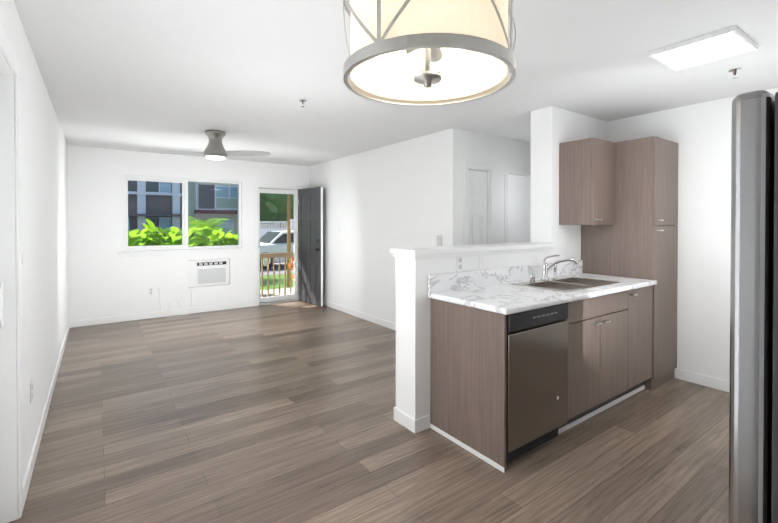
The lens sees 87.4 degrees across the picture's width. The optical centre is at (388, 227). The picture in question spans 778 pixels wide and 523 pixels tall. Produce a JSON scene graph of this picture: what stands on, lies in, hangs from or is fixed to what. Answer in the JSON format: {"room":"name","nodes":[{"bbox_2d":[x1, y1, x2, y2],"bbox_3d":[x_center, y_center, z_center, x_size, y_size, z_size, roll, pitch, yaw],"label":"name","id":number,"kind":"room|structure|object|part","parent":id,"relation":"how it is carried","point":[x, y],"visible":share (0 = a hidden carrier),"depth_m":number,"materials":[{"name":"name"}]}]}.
{"room":"kitchen","nodes":[
{"label":"kitchen","id":0,"kind":"room"},
{"bbox_2d":[0,282,3,326],"bbox_3d":[-1.305,0.343,1.130,0.117,2.094,1.814,0,1,-36],"label":"sliding door","id":1,"kind":"structure","parent":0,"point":[1,307],"depth_m":1.82,"materials":[{"name":"white plastic"}]},
{"bbox_2d":[0,0,68,522],"bbox_3d":[-2.213,0.157,2.379,0.200,2.450,7.850,0,1,-36],"label":"wall","id":2,"kind":"structure","parent":0,"point":[44,224],"depth_m":2.31,"materials":[{"name":"white paint"}]},
{"bbox_2d":[0,23,23,518],"bbox_3d":[-1.226,0.300,1.187,0.012,2.185,1.990,0,1,-36],"label":"door frame","id":3,"kind":"structure","parent":2,"relation":"attached to","point":[7,50],"depth_m":1.93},
{"bbox_2d":[30,380,32,403],"bbox_3d":[-2.050,0.943,2.337,0.006,0.115,0.072,0,1,-36],"label":"outlet","id":4,"kind":"object","parent":2,"relation":"attached to","point":[31,391],"visible":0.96,"depth_m":2.31,"materials":[{"name":"white plastic"}]},
{"bbox_2d":[23,321,69,503],"bbox_3d":[-3.054,1.325,3.743,0.012,0.090,4.270,0,1,-36],"label":"baseboard","id":5,"kind":"structure","parent":2,"relation":"attached to","point":[30,468],"depth_m":2.68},
{"bbox_2d":[67,145,308,320],"bbox_3d":[-1.778,0.112,7.399,6.360,2.450,0.200,0,1,-36],"label":"wall","id":6,"kind":"structure","parent":0,"point":[105,279],"depth_m":5.89,"materials":[{"name":"white paint"}]},
{"bbox_2d":[148,287,153,294],"bbox_3d":[-3.521,0.949,6.028,0.072,0.115,0.006,0,1,-36],"label":"outlet","id":7,"kind":"object","parent":6,"relation":"attached to","point":[149,288],"visible":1,"depth_m":6.03,"materials":[{"name":"white plastic"}]},
{"bbox_2d":[70,301,253,327],"bbox_3d":[-3.294,1.303,6.191,2.475,0.090,0.012,0,1,-36],"label":"baseboard","id":8,"kind":"structure","parent":6,"relation":"attached to","point":[106,320],"depth_m":6.06,"materials":[{"name":"white wood"}]},
{"bbox_2d":[118,175,245,256],"bbox_3d":[-3.151,-0.166,6.334,1.770,1.175,0.145,0,1,-36],"label":"living room window","id":9,"kind":"structure","parent":6,"relation":"in","point":[136,250],"depth_m":6.26,"materials":[{"name":"white plastic"}]},
{"bbox_3d":[-3.495,-0.202,6.109,0.768,1.018,0.028,0,1,-36],"label":"sash","id":10,"kind":"part","parent":9,"relation":"part of","materials":[{"name":"white plastic"}]},
{"bbox_3d":[-3.128,0.384,6.306,1.770,0.075,0.065,0,1,-36],"label":"sill","id":11,"kind":"part","parent":9,"relation":"part of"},
{"bbox_3d":[-3.166,-0.204,6.354,1.650,1.080,0.005,0,1,-36],"label":"glass","id":12,"kind":"part","parent":9,"relation":"part of","materials":[{"name":"clear glass"}]},
{"bbox_2d":[188,258,229,286],"bbox_3d":[-3.010,0.728,6.710,0.622,0.422,0.491,0,1,-36],"label":"air conditioner","id":13,"kind":"object","parent":6,"relation":"in","point":[209,272],"visible":0.92,"depth_m":6.50,"materials":[{"name":"white plastic"}]},
{"bbox_2d":[159,290,191,317],"bbox_3d":[-3.218,1.133,6.181,0.458,0.434,0.162,0,1,-36],"label":"cord","id":14,"kind":"object","parent":13,"relation":"attached to","point":[179,305],"visible":1,"depth_m":6.19,"materials":[{"name":"white plastic"}]},
{"bbox_2d":[198,268,225,283],"bbox_3d":[-2.841,0.778,6.536,0.420,0.224,0.008,0,1,-36],"label":"grille","id":15,"kind":"object","parent":13,"relation":"attached to","point":[205,275],"depth_m":6.54,"materials":[{"name":"white plastic"}]},
{"bbox_2d":[259,188,296,302],"bbox_3d":[-2.009,0.321,7.302,0.742,1.990,0.060,0,1,-36],"label":"screen door","id":16,"kind":"structure","parent":6,"relation":"in","point":[279,297],"depth_m":7.33,"materials":[{"name":"white plastic"}]},
{"bbox_3d":[-2.018,0.847,7.320,0.632,0.768,0.028,0,1,-36],"label":"screen door rail","id":17,"kind":"part","parent":16,"relation":"part of","materials":[{"name":"brown wood"}]},
{"bbox_2d":[254,183,303,305],"bbox_3d":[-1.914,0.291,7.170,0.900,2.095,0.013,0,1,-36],"label":"door frame","id":18,"kind":"structure","parent":6,"relation":"attached to","point":[256,185],"depth_m":6.92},
{"bbox_2d":[259,299,298,305],"bbox_3d":[-1.983,1.329,7.275,0.750,0.018,0.240,0,1,-36],"label":"trim","id":19,"kind":"structure","parent":6,"relation":"attached to","point":[276,302],"depth_m":7.23,"materials":[{"name":"white wood"}]},
{"bbox_2d":[297,187,320,305],"bbox_3d":[-1.386,0.325,7.103,0.056,2.005,0.755,0,1,-43],"label":"entry door","id":20,"kind":"structure","parent":6,"relation":"in","point":[309,235],"depth_m":7.07,"materials":[{"name":"grey paint"}]},
{"bbox_3d":[-1.643,0.325,7.352,0.016,1.655,0.040,0,1,-43],"label":"entry door hinges","id":21,"kind":"part","parent":20,"relation":"part of","materials":[{"name":"grey metal"}]},
{"bbox_2d":[321,187,322,305],"bbox_3d":[-1.124,0.328,6.828,0.040,2.005,0.004,0,1,-43],"label":"entry door edge","id":22,"kind":"structure","parent":20,"relation":"attached to","point":[321,246],"depth_m":6.83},
{"bbox_2d":[8,301,729,522],"bbox_3d":[0.371,1.515,4.245,6.560,0.300,7.850,0,1,-36],"label":"floor","id":23,"kind":"structure","parent":0,"point":[277,413],"depth_m":2.58,"materials":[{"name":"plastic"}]},
{"bbox_2d":[506,303,567,462],"bbox_3d":[0.735,0.933,2.729,0.602,0.892,0.642,0,1,-36],"label":"dishwasher","id":24,"kind":"object","parent":23,"relation":"on","point":[537,379],"visible":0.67,"depth_m":2.45,"materials":[{"name":"grey metal"}]},
{"bbox_3d":[0.908,0.550,2.484,0.598,0.112,0.044,0,1,-36],"label":"panel","id":25,"kind":"part","parent":24,"relation":"part of","materials":[{"name":"black plastic"}]},
{"bbox_2d":[490,282,629,433],"bbox_3d":[1.323,0.928,3.160,0.848,0.894,0.626,0,1,-36],"label":"base cabinet","id":26,"kind":"object","parent":23,"relation":"on","point":[609,350],"depth_m":2.84,"materials":[{"name":"beige laminate"}]},
{"bbox_2d":[428,260,656,314],"bbox_3d":[1.245,0.402,3.079,1.942,0.157,0.661,0,1,-36],"label":"countertop","id":27,"kind":"structure","parent":26,"relation":"on","point":[495,290],"depth_m":2.87,"materials":[{"name":"stone"}]},
{"bbox_2d":[530,254,577,281],"bbox_3d":[1.319,0.329,3.269,0.356,0.213,0.232,0,1,-36],"label":"faucet","id":28,"kind":"object","parent":27,"relation":"on","point":[546,267],"visible":1,"depth_m":3.32,"materials":[{"name":"silver metal"}]},
{"bbox_3d":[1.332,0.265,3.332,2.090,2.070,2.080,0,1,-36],"label":"lever","id":29,"kind":"part","parent":28,"relation":"part of","materials":[{"name":"silver metal"}]},
{"bbox_3d":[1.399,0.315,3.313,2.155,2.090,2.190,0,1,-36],"label":"spout","id":30,"kind":"part","parent":28,"relation":"part of","materials":[{"name":"silver metal"}]},
{"bbox_2d":[511,276,620,292],"bbox_3d":[1.391,0.526,3.193,0.780,0.179,0.465,0,1,-36],"label":"sink","id":31,"kind":"object","parent":27,"relation":"in","point":[565,282],"visible":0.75,"depth_m":3.24,"materials":[{"name":"silver metal"}]},
{"bbox_2d":[581,136,677,389],"bbox_3d":[2.235,0.304,3.786,0.486,2.130,0.664,0,1,-36],"label":"tall cabinet","id":32,"kind":"object","parent":23,"relation":"on","point":[638,239],"visible":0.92,"depth_m":3.54,"materials":[{"name":"brown laminate"}]},
{"bbox_2d":[630,285,652,395],"bbox_3d":[1.846,0.925,3.536,0.440,0.894,0.626,0,1,-36],"label":"base cabinet","id":33,"kind":"object","parent":23,"relation":"on","point":[641,299],"depth_m":3.29,"materials":[{"name":"beige laminate"}]},
{"bbox_2d":[729,90,777,522],"bbox_3d":[1.324,0.538,0.901,0.720,1.715,0.840,0,1,-36],"label":"fridge","id":34,"kind":"object","parent":23,"relation":"on","point":[753,451],"visible":1,"depth_m":0.95,"materials":[{"name":"grey metal"}]},
{"bbox_2d":[309,130,444,323],"bbox_3d":[-0.370,0.124,6.071,0.120,2.450,3.600,0,1,-36],"label":"wall","id":35,"kind":"structure","parent":0,"point":[379,203],"depth_m":5.68,"materials":[{"name":"white paint"}]},
{"bbox_2d":[323,300,395,330],"bbox_3d":[-0.388,1.305,5.994,0.012,0.090,3.720,0,1,-36],"label":"baseboard","id":36,"kind":"structure","parent":35,"relation":"attached to","point":[379,321],"depth_m":5.99,"materials":[{"name":"white wood"}]},
{"bbox_2d":[437,235,441,245],"bbox_3d":[0.572,0.177,4.636,0.022,0.170,0.070,0,1,-36],"label":"light switch","id":37,"kind":"object","parent":35,"relation":"attached to","point":[439,240],"visible":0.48,"depth_m":4.62,"materials":[{"name":"white plastic"}]},
{"bbox_2d":[13,0,777,165],"bbox_3d":[0.371,-1.185,4.221,6.560,0.200,7.850,0,1,-36],"label":"ceiling","id":38,"kind":"structure","parent":0,"point":[156,76],"depth_m":2.82,"materials":[{"name":"white paint"}]},
{"bbox_2d":[159,130,270,159],"bbox_3d":[-1.984,-0.930,4.657,1.049,0.316,0.739,0,1,-36],"label":"ceiling fan","id":39,"kind":"object","parent":38,"relation":"hanging from","point":[214,150],"visible":1,"depth_m":4.60,"materials":[{"name":"silver metal"}]},
{"bbox_2d":[299,99,306,106],"bbox_3d":[-0.732,-1.049,3.461,0.070,0.056,0.070,0,1,-36],"label":"sprinkler","id":40,"kind":"object","parent":38,"relation":"attached to","point":[302,101],"visible":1,"depth_m":3.45,"materials":[{"name":"silver metal"}]},
{"bbox_2d":[343,0,515,105],"bbox_3d":[0.106,-0.720,1.112,0.460,0.674,0.460,0,1,-36],"label":"pendant light","id":41,"kind":"object","parent":38,"relation":"hanging from","point":[424,52],"visible":1,"depth_m":1.01,"materials":[{"name":"beige fabric"}]},
{"bbox_2d":[648,25,757,70],"bbox_3d":[1.873,-1.054,2.438,0.420,0.028,0.420,0,1,-36],"label":"led panel","id":42,"kind":"object","parent":38,"relation":"attached to","point":[743,36],"visible":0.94,"depth_m":2.33,"materials":[{"name":"white plastic"}]},
{"bbox_2d":[654,32,752,68],"bbox_3d":[1.873,-1.056,2.438,0.384,0.023,0.384,0,1,-36],"label":"diffuser","id":43,"kind":"object","parent":42,"relation":"attached to","point":[724,45],"visible":0.71,"depth_m":2.42,"materials":[{"name":"white plastic"}]},
{"bbox_2d":[729,68,741,78],"bbox_3d":[2.358,-1.043,2.774,0.070,0.056,0.070,0,1,-36],"label":"sprinkler","id":44,"kind":"object","parent":38,"relation":"attached to","point":[735,70],"visible":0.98,"depth_m":2.77,"materials":[{"name":"silver metal"}]},
{"bbox_2d":[445,128,530,245],"bbox_3d":[1.751,0.131,5.303,2.670,2.450,0.120,0,1,-36],"label":"wall","id":45,"kind":"structure","parent":0,"point":[499,153],"depth_m":4.65,"materials":[{"name":"white paint"}]},
{"bbox_2d":[468,170,486,244],"bbox_3d":[1.015,0.345,4.761,0.356,2.008,0.035,0,1,-36],"label":"closet door","id":46,"kind":"structure","parent":45,"relation":"in","point":[477,207],"depth_m":4.75,"materials":[{"name":"white wood"}]},
{"bbox_2d":[464,161,494,244],"bbox_3d":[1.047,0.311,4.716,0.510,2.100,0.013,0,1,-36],"label":"trim","id":47,"kind":"structure","parent":45,"relation":"attached to","point":[479,165],"depth_m":4.66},
{"bbox_2d":[504,166,530,242],"bbox_3d":[1.735,0.306,5.284,0.880,2.100,0.133,0,1,-36],"label":"door frame","id":48,"kind":"structure","parent":45,"relation":"attached to","point":[516,170],"depth_m":4.99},
{"bbox_2d":[508,174,530,242],"bbox_3d":[1.726,0.340,5.296,0.726,2.008,0.035,0,1,-36],"label":"hall door","id":49,"kind":"structure","parent":45,"relation":"in","point":[518,208],"depth_m":5.23,"materials":[{"name":"white paint"}]},
{"bbox_2d":[396,106,606,419],"bbox_3d":[1.192,0.146,3.586,2.660,2.450,0.220,0,1,-36],"label":"wall","id":50,"kind":"structure","parent":0,"point":[412,350],"depth_m":3.32,"materials":[{"name":"white paint"}]},
{"bbox_2d":[394,407,415,433],"bbox_3d":[0.107,1.333,2.817,0.012,0.090,0.244,0,1,-36],"label":"baseboard","id":51,"kind":"structure","parent":50,"relation":"attached to","point":[408,422],"depth_m":2.80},
{"bbox_2d":[416,415,429,432],"bbox_3d":[0.230,1.334,2.763,0.125,0.090,0.012,0,1,-36],"label":"baseboard","id":52,"kind":"structure","parent":50,"relation":"attached to","point":[422,423],"depth_m":2.76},
{"bbox_2d":[456,256,463,271],"bbox_3d":[0.515,0.265,2.961,0.072,0.115,0.006,0,1,-36],"label":"outlet","id":53,"kind":"object","parent":50,"relation":"attached to","point":[459,263],"visible":1,"depth_m":2.96,"materials":[{"name":"white plastic"}]},
{"bbox_2d":[390,242,553,258],"bbox_3d":[0.737,0.179,3.259,1.598,0.060,0.280,0,1,-36],"label":"trim","id":54,"kind":"structure","parent":50,"relation":"on","point":[440,251],"depth_m":3.02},
{"bbox_2d":[480,255,486,268],"bbox_3d":[0.719,0.264,3.105,0.072,0.115,0.010,0,1,-36],"label":"light switch","id":55,"kind":"object","parent":50,"relation":"attached to","point":[483,261],"visible":1,"depth_m":3.10,"materials":[{"name":"white plastic"}]},
{"bbox_2d":[428,260,582,297],"bbox_3d":[1.058,0.400,3.339,1.942,0.157,0.020,0,1,-36],"label":"backsplash","id":56,"kind":"structure","parent":50,"relation":"attached to","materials":[{"name":"stone"}]},
{"bbox_2d":[566,233,570,244],"bbox_3d":[1.674,0.109,3.789,0.072,0.115,0.010,0,1,-36],"label":"light switch","id":57,"kind":"object","parent":50,"relation":"attached to","point":[568,238],"visible":1,"depth_m":3.78,"materials":[{"name":"white plastic"}]},
{"bbox_2d":[559,138,614,224],"bbox_3d":[1.791,-0.389,3.661,0.367,0.740,0.339,0,1,-36],"label":"upper cabinet","id":58,"kind":"object","parent":50,"relation":"attached to","point":[586,181],"visible":1,"depth_m":3.55,"materials":[{"name":"beige laminate"}]},
{"bbox_2d":[607,88,777,381],"bbox_3d":[3.049,0.150,3.176,0.120,2.450,2.610,0,1,-36],"label":"wall","id":59,"kind":"structure","parent":0,"point":[700,134],"depth_m":3.54,"materials":[{"name":"white paint"}]},
{"bbox_2d":[674,368,729,392],"bbox_3d":[3.176,1.333,2.897,0.012,0.090,1.990,0,1,-36],"label":"baseboard","id":60,"kind":"structure","parent":59,"relation":"attached to","point":[708,381],"depth_m":3.53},
{"label":"outside","id":61,"kind":"structure","parent":0,"visible":0},
{"bbox_2d":[260,262,293,275],"bbox_3d":[-3.687,1.605,22.044,100.000,0.200,100.000,0,1,-36],"label":"ground","id":62,"kind":"structure","parent":61,"point":[277,269],"depth_m":14.75,"materials":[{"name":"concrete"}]},
{"bbox_2d":[128,228,165,245],"bbox_3d":[-4.522,0.827,7.283,1.151,1.626,1.305,0,1,-36],"label":"plant","id":63,"kind":"object","parent":62,"relation":"on","point":[142,236],"depth_m":7.06,"materials":[{"name":"green plant"}]},
{"bbox_2d":[128,180,181,241],"bbox_3d":[-19.136,-3.056,23.224,12.320,9.100,8.000,0,1,-36],"label":"building","id":64,"kind":"structure","parent":62,"relation":"on","point":[163,205],"depth_m":22.62,"materials":[{"name":"grey"}]},
{"bbox_2d":[147,181,158,191],"bbox_3d":[-13.100,-2.300,22.589,0.580,0.700,0.080,0,1,-36],"label":"glass","id":65,"kind":"object","parent":64,"relation":"attached to","point":[154,185],"depth_m":22.55,"materials":[{"name":"blue glass"}]},
{"bbox_2d":[147,218,158,232],"bbox_3d":[-13.100,-0.075,22.609,0.580,0.850,0.080,0,1,-36],"label":"glass","id":66,"kind":"object","parent":64,"relation":"attached to","point":[156,221],"depth_m":22.65,"materials":[{"name":"glass"}]},
{"bbox_2d":[128,181,181,232],"bbox_3d":[-16.725,-3.025,19.846,12.300,9.100,0.300,0,1,-36],"label":"facade","id":67,"kind":"object","parent":64,"relation":"attached to","point":[141,201],"depth_m":22.39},
{"bbox_2d":[128,214,181,216],"bbox_3d":[-16.550,-0.633,19.624,12.300,0.120,0.900,0,1,-36],"label":"facade","id":68,"kind":"object","parent":64,"relation":"attached to","point":[180,215],"depth_m":21.94,"materials":[{"name":"grey"}]},
{"bbox_2d":[160,182,170,192],"bbox_3d":[-12.596,-2.239,22.952,0.499,0.565,0.080,0,1,-36],"label":"glass","id":69,"kind":"object","parent":64,"relation":"attached to","point":[162,186],"depth_m":22.92,"materials":[{"name":"blue glass"}]},
{"bbox_2d":[160,218,170,228],"bbox_3d":[-12.603,-0.204,22.965,0.499,0.566,0.080,0,1,-36],"label":"glass","id":70,"kind":"object","parent":64,"relation":"attached to","point":[163,221],"depth_m":22.93,"materials":[{"name":"blue glass"}]},
{"bbox_2d":[142,218,209,246],"bbox_3d":[-3.855,0.742,7.485,1.378,1.792,1.408,0,1,-36],"label":"plant","id":71,"kind":"object","parent":62,"relation":"on","point":[174,239],"depth_m":7.25,"materials":[{"name":"green plant"}]},
{"bbox_2d":[179,227,235,245],"bbox_3d":[-3.597,0.814,7.958,1.313,1.640,1.237,0,1,-36],"label":"plant","id":72,"kind":"object","parent":62,"relation":"on","point":[214,234],"depth_m":7.74,"materials":[{"name":"green plant"}]},
{"bbox_2d":[210,230,237,245],"bbox_3d":[-3.111,0.829,8.054,1.022,1.607,1.058,0,1,-36],"label":"plant","id":73,"kind":"object","parent":62,"relation":"on","point":[229,236],"depth_m":7.79,"materials":[{"name":"green plant"}]},
{"bbox_2d":[194,182,286,243],"bbox_3d":[-9.387,-3.119,30.220,11.680,9.100,8.000,0,1,-36],"label":"building","id":74,"kind":"structure","parent":62,"relation":"on","point":[235,219],"depth_m":24.70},
{"bbox_2d":[199,184,213,208],"bbox_3d":[-10.844,-1.800,24.226,0.850,1.430,0.060,0,1,-36],"label":"facade","id":75,"kind":"object","parent":74,"relation":"attached to","point":[204,203],"depth_m":24.19,"materials":[{"name":"grey"}]},
{"bbox_2d":[188,182,237,232],"bbox_3d":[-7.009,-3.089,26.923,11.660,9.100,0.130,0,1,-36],"label":"facade","id":76,"kind":"object","parent":74,"relation":"attached to","point":[228,203],"depth_m":23.80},
{"bbox_2d":[194,210,237,240],"bbox_3d":[-6.714,0.211,26.936,11.200,2.500,0.500,0,1,-36],"label":"facade","id":77,"kind":"object","parent":74,"relation":"attached to","point":[216,212],"depth_m":24.14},
{"bbox_2d":[194,214,237,217],"bbox_3d":[-6.825,-0.700,27.083,11.200,0.240,0.120,0,1,-36],"label":"facade","id":78,"kind":"object","parent":74,"relation":"attached to","point":[214,215],"depth_m":24.44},
{"bbox_2d":[216,187,228,196],"bbox_3d":[-10.104,-2.129,24.710,0.720,0.620,0.130,0,1,-36],"label":"glass","id":79,"kind":"object","parent":74,"relation":"attached to","point":[220,190],"depth_m":24.65,"materials":[{"name":"blue glass"}]},
{"bbox_2d":[217,220,231,239],"bbox_3d":[-9.998,0.230,24.807,0.860,1.340,0.130,0,1,-36],"label":"glass","id":80,"kind":"object","parent":74,"relation":"attached to","point":[229,226],"depth_m":24.80,"materials":[{"name":"blue glass"}]},
{"bbox_2d":[230,187,237,197],"bbox_3d":[-9.454,-2.133,25.177,0.720,0.620,0.130,0,1,-36],"label":"glass","id":81,"kind":"object","parent":74,"relation":"attached to","point":[232,189],"depth_m":25.06,"materials":[{"name":"blue glass"}]},
{"bbox_2d":[260,230,293,269],"bbox_3d":[-3.930,0.845,16.570,4.520,1.420,1.900,0,1,-36],"label":"car","id":82,"kind":"object","parent":62,"relation":"on","point":[266,241],"depth_m":15.43,"materials":[{"name":"white paint"}]},
{"bbox_2d":[260,219,293,237],"bbox_3d":[-0.912,0.532,23.533,14.015,1.920,0.160,0,1,-36],"label":"fence","id":83,"kind":"object","parent":62,"relation":"on","point":[263,232],"depth_m":20.05,"materials":[{"name":"white plastic"}]},
{"bbox_2d":[260,188,293,228],"bbox_3d":[-6.392,-0.914,23.462,3.407,4.812,3.407,0,1,-36],"label":"tree","id":84,"kind":"object","parent":62,"relation":"on","point":[273,207],"depth_m":22.43,"materials":[{"name":"green plant"}]},
{"bbox_2d":[260,273,293,289],"bbox_3d":[-5.664,1.609,9.362,26.000,0.020,4.300,0,1,-36],"label":"lawn","id":85,"kind":"structure","parent":62,"relation":"on","point":[276,281],"depth_m":11.81,"materials":[{"name":"green plant"}]},
{"bbox_2d":[180,216,229,240],"bbox_3d":[-4.369,0.672,9.684,1.182,1.889,1.193,0,1,-36],"label":"palm plant","id":86,"kind":"object","parent":85,"relation":"on","point":[211,226],"depth_m":9.63,"materials":[{"name":"green plant"}]},
{"bbox_2d":[287,194,290,287],"bbox_3d":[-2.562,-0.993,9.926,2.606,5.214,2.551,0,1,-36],"label":"post","id":87,"kind":"object","parent":85,"relation":"on","point":[289,234],"depth_m":9.95,"materials":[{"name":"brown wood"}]},
{"bbox_2d":[288,257,293,281],"bbox_3d":[-2.041,1.097,9.471,0.839,1.045,0.807,0,1,-36],"label":"plant","id":88,"kind":"object","parent":85,"relation":"on","point":[292,276],"depth_m":9.43,"materials":[{"name":"orange plant"}]},
{"bbox_2d":[260,287,293,296],"bbox_3d":[-3.944,1.511,6.965,26.000,0.260,1.599,0,1,-36],"label":"walkway","id":89,"kind":"structure","parent":62,"relation":"on","point":[282,291],"depth_m":8.58,"materials":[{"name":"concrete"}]}
]}

